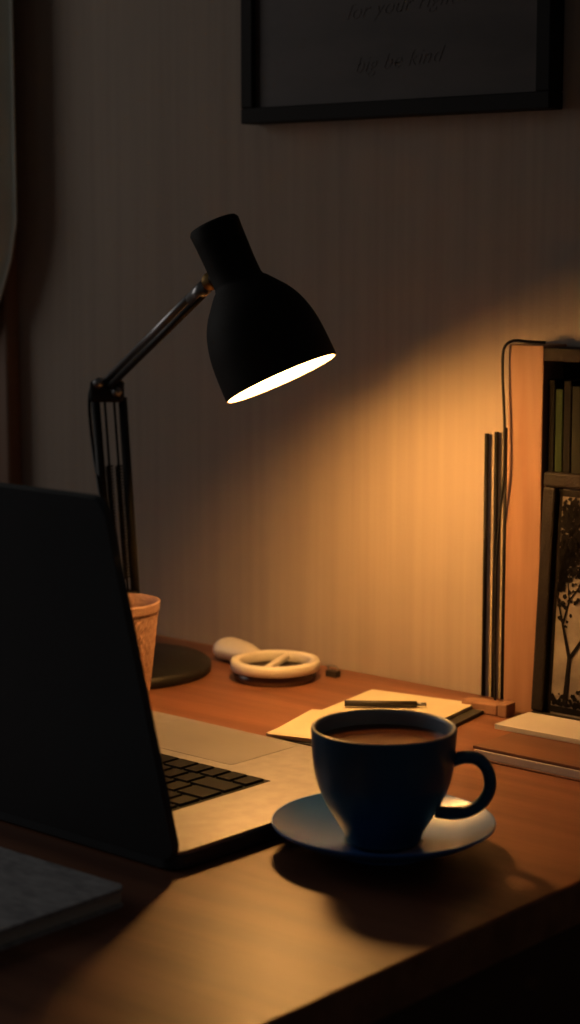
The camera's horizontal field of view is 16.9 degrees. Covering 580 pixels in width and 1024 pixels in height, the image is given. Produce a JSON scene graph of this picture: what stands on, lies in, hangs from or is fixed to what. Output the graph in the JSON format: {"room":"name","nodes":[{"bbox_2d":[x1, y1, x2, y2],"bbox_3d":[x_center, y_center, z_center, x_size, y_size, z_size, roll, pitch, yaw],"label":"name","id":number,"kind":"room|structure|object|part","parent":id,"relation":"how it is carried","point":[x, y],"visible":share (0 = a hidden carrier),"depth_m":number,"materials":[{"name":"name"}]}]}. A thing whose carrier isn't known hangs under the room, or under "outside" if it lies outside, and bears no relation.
{"room":"home office","nodes":[
{"label":"home office","id":0,"kind":"room"},
{"bbox_2d":[13,0,579,698],"bbox_3d":[0.313,-0.364,1.543,4.000,2.650,0.100,7,11,41],"label":"wall","id":1,"kind":"structure","parent":0,"point":[333,512],"depth_m":1.79,"materials":[{"name":"paint"}]},
{"bbox_2d":[0,0,16,299],"bbox_3d":[-0.426,-0.691,2.033,0.389,1.540,0.024,7,11,41],"label":"curtain","id":2,"kind":"object","parent":1,"relation":"hanging from","point":[8,177],"visible":1,"depth_m":1.96,"materials":[{"name":"fabric"}]},
{"bbox_2d":[0,227,21,484],"bbox_3d":[-0.323,-0.584,1.992,0.098,1.340,0.018,7,11,41],"label":"trim","id":3,"kind":"structure","parent":1,"relation":"attached to","point":[10,426],"depth_m":2.02,"materials":[{"name":"brown wood"}]},
{"bbox_2d":[241,0,564,124],"bbox_3d":[0.087,-0.555,1.633,0.332,0.440,0.020,7,11,41],"label":"picture frame","id":4,"kind":"object","parent":1,"relation":"attached to","point":[302,61],"visible":1,"depth_m":1.65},
{"bbox_3d":[0.087,-0.344,1.663,0.332,0.014,0.020,7,11,41],"label":"rail","id":5,"kind":"part","parent":4,"relation":"part of","materials":[{"name":"black wood"}]},
{"bbox_2d":[311,709,456,745],"bbox_3d":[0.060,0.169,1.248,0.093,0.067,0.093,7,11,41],"label":"rim","id":6,"kind":"object","parent":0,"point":[363,727],"depth_m":1.27,"materials":[{"name":"ceramic"}]},
{"bbox_3d":[-0.573,1.065,0.716,4.000,0.050,2.600,7,11,41],"label":"floor","id":7,"kind":"structure","parent":0,"visible":0},
{"bbox_2d":[0,635,579,1023],"bbox_3d":[-0.481,0.519,1.762,1.680,0.740,0.798,7,11,41],"label":"desk","id":8,"kind":"object","parent":7,"relation":"on","point":[278,930],"visible":0.53,"depth_m":1.15,"materials":[{"name":"brown wood"}]},
{"bbox_2d":[0,847,122,950],"bbox_3d":[-0.221,0.230,1.118,0.150,0.012,0.210,7,11,41],"label":"notebook","id":9,"kind":"object","parent":8,"relation":"on","point":[38,897],"visible":1,"depth_m":1.13,"materials":[{"name":"grey paper"}]},
{"bbox_2d":[128,593,159,693],"bbox_3d":[-0.148,0.118,1.640,0.078,0.088,0.078,7,11,41],"label":"plant pot","id":10,"kind":"object","parent":8,"relation":"on","point":[145,608],"visible":0.27,"depth_m":1.62,"materials":[{"name":"ceramic"}]},
{"bbox_2d":[0,482,320,868],"bbox_3d":[-0.132,0.079,1.369,0.335,0.241,0.308,7,11,41],"label":"laptop","id":11,"kind":"object","parent":8,"relation":"on","point":[86,758],"visible":0.84,"depth_m":1.22,"materials":[{"name":"metal"}]},
{"bbox_3d":[-0.213,0.088,1.277,0.335,0.239,0.006,7,25,41],"label":"lid","id":12,"kind":"part","parent":11,"relation":"part of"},
{"bbox_2d":[88,213,336,689],"bbox_3d":[-0.085,-0.048,1.668,0.368,0.408,0.186,7,11,41],"label":"desk lamp","id":13,"kind":"object","parent":8,"relation":"on","point":[263,335],"depth_m":1.52,"materials":[{"name":"black metal"}]},
{"bbox_2d":[213,637,319,687],"bbox_3d":[-0.032,0.135,1.757,0.134,0.021,0.086,7,11,41],"label":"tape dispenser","id":14,"kind":"object","parent":8,"relation":"on","point":[251,666],"visible":1,"depth_m":1.73,"materials":[{"name":"plastic"}]},
{"bbox_3d":[-0.013,0.144,1.738,0.074,0.009,0.074,7,11,41],"label":"foot dish","id":15,"kind":"part","parent":14,"relation":"part of","materials":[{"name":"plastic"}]},
{"bbox_2d":[326,664,340,677],"bbox_3d":[0.039,0.142,1.746,0.014,0.011,0.008,7,11,41],"label":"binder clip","id":16,"kind":"object","parent":8,"relation":"on","point":[333,673],"visible":1,"depth_m":1.74,"materials":[{"name":"metal"}]},
{"bbox_2d":[266,689,483,746],"bbox_3d":[0.072,0.169,1.570,0.110,0.006,0.176,5,9,31],"label":"pad","id":17,"kind":"object","parent":8,"relation":"on","point":[459,713],"visible":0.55,"depth_m":1.61,"materials":[{"name":"yellow paper"}]},
{"bbox_2d":[268,709,336,738],"bbox_3d":[0.040,0.170,1.542,0.086,0.001,0.088,4,9,24],"label":"note","id":18,"kind":"object","parent":17,"relation":"on","point":[299,727],"visible":0.36,"depth_m":1.54,"materials":[{"name":"yellow paper"}]},
{"bbox_2d":[344,700,425,706],"bbox_3d":[0.079,0.158,1.606,0.067,0.006,0.005,0,8,0],"label":"pen","id":19,"kind":"object","parent":17,"relation":"on","point":[360,703],"visible":1,"depth_m":1.60,"materials":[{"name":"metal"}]},
{"bbox_2d":[271,793,495,864],"bbox_3d":[0.060,0.207,1.252,0.144,0.020,0.144,2,8,14],"label":"saucer","id":20,"kind":"object","parent":8,"relation":"on","point":[307,822],"visible":0.66,"depth_m":1.25,"materials":[{"name":"ceramic"}]},
{"bbox_2d":[311,709,496,850],"bbox_3d":[0.065,0.174,1.244,0.106,0.076,0.093,7,11,41],"label":"coffee cup","id":21,"kind":"object","parent":20,"relation":"on","point":[383,775],"visible":1,"depth_m":1.22,"materials":[{"name":"blue ceramic"}]},
{"bbox_3d":[0.112,0.174,1.244,0.039,0.046,0.010,1,8,5],"label":"handle","id":22,"kind":"part","parent":21,"relation":"part of","materials":[{"name":"blue ceramic"}]},
{"bbox_3d":[0.138,0.607,1.235,0.025,0.712,0.755,7,11,41],"label":"panel","id":23,"kind":"part","parent":8,"relation":"part of","materials":[{"name":"brown wood"}]},
{"bbox_2d":[462,697,514,717],"bbox_3d":[0.164,0.161,1.614,0.044,0.011,0.017,6,10,36],"label":"wood block","id":24,"kind":"object","parent":8,"relation":"on","point":[505,709],"visible":0.94,"depth_m":1.61,"materials":[{"name":"brown wood"}]},
{"bbox_2d":[481,428,507,699],"bbox_3d":[0.173,0.044,1.652,0.024,0.232,0.004,7,11,41],"label":"rods","id":25,"kind":"object","parent":24,"relation":"on","point":[496,434],"visible":0.8,"depth_m":1.65,"materials":[{"name":"black metal"}]},
{"bbox_3d":[0.166,0.046,1.659,0.004,0.226,0.004,7,11,41],"label":"rod","id":26,"kind":"part","parent":25,"relation":"part of","materials":[{"name":"black metal"}]},
{"bbox_3d":[0.173,0.046,1.652,0.004,0.228,0.004,7,11,41],"label":"rod","id":27,"kind":"part","parent":25,"relation":"part of","materials":[{"name":"black metal"}]},
{"bbox_3d":[0.181,0.045,1.645,0.004,0.232,0.004,7,11,41],"label":"rod","id":28,"kind":"part","parent":25,"relation":"part of","materials":[{"name":"black metal"}]},
{"bbox_2d":[494,339,545,700],"bbox_3d":[0.186,0.011,1.598,0.040,0.305,0.016,4,9,24],"label":"cable","id":29,"kind":"object","parent":8,"relation":"on","point":[512,340],"visible":0.99,"depth_m":1.59,"materials":[{"name":"black rubber"}]},
{"bbox_2d":[473,732,579,781],"bbox_3d":[0.222,0.184,1.454,0.152,0.010,0.088,7,11,41],"label":"notebook","id":30,"kind":"object","parent":8,"relation":"on","point":[555,758],"visible":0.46,"depth_m":1.45,"materials":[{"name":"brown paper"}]},
{"bbox_2d":[495,712,579,744],"bbox_3d":[0.226,0.170,1.499,0.130,0.004,0.050,6,10,39],"label":"pad","id":31,"kind":"object","parent":30,"relation":"on","point":[529,723],"visible":1,"depth_m":1.51,"materials":[{"name":"white paper"}]},
{"bbox_2d":[504,343,579,713],"bbox_3d":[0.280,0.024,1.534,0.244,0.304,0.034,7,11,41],"label":"bookshelf","id":32,"kind":"object","parent":8,"relation":"on","point":[532,366],"visible":0.58,"depth_m":1.58,"materials":[{"name":"brown wood"}]},
{"bbox_2d":[548,378,579,473],"bbox_3d":[0.264,0.028,1.549,0.130,0.262,0.023,7,11,41],"label":"books","id":33,"kind":"object","parent":32,"relation":"in","point":[564,394],"visible":0.41,"depth_m":1.56,"materials":[{"name":"green paper"}]},
{"bbox_2d":[531,471,579,720],"bbox_3d":[0.257,0.076,1.518,0.150,0.205,0.023,7,11,41],"label":"framed drawing","id":34,"kind":"object","parent":8,"relation":"on","point":[556,666],"visible":0.99,"depth_m":1.55,"materials":[{"name":"brown wood"}]},
{"bbox_3d":[0.253,0.172,1.526,0.150,0.012,0.009,7,7,41],"label":"rail","id":35,"kind":"part","parent":34,"relation":"part of","materials":[{"name":"brown wood"}]},
{"bbox_3d":[0.261,-0.020,1.509,0.150,0.012,0.009,7,7,41],"label":"rail","id":36,"kind":"part","parent":34,"relation":"part of","materials":[{"name":"brown wood"}]}
]}

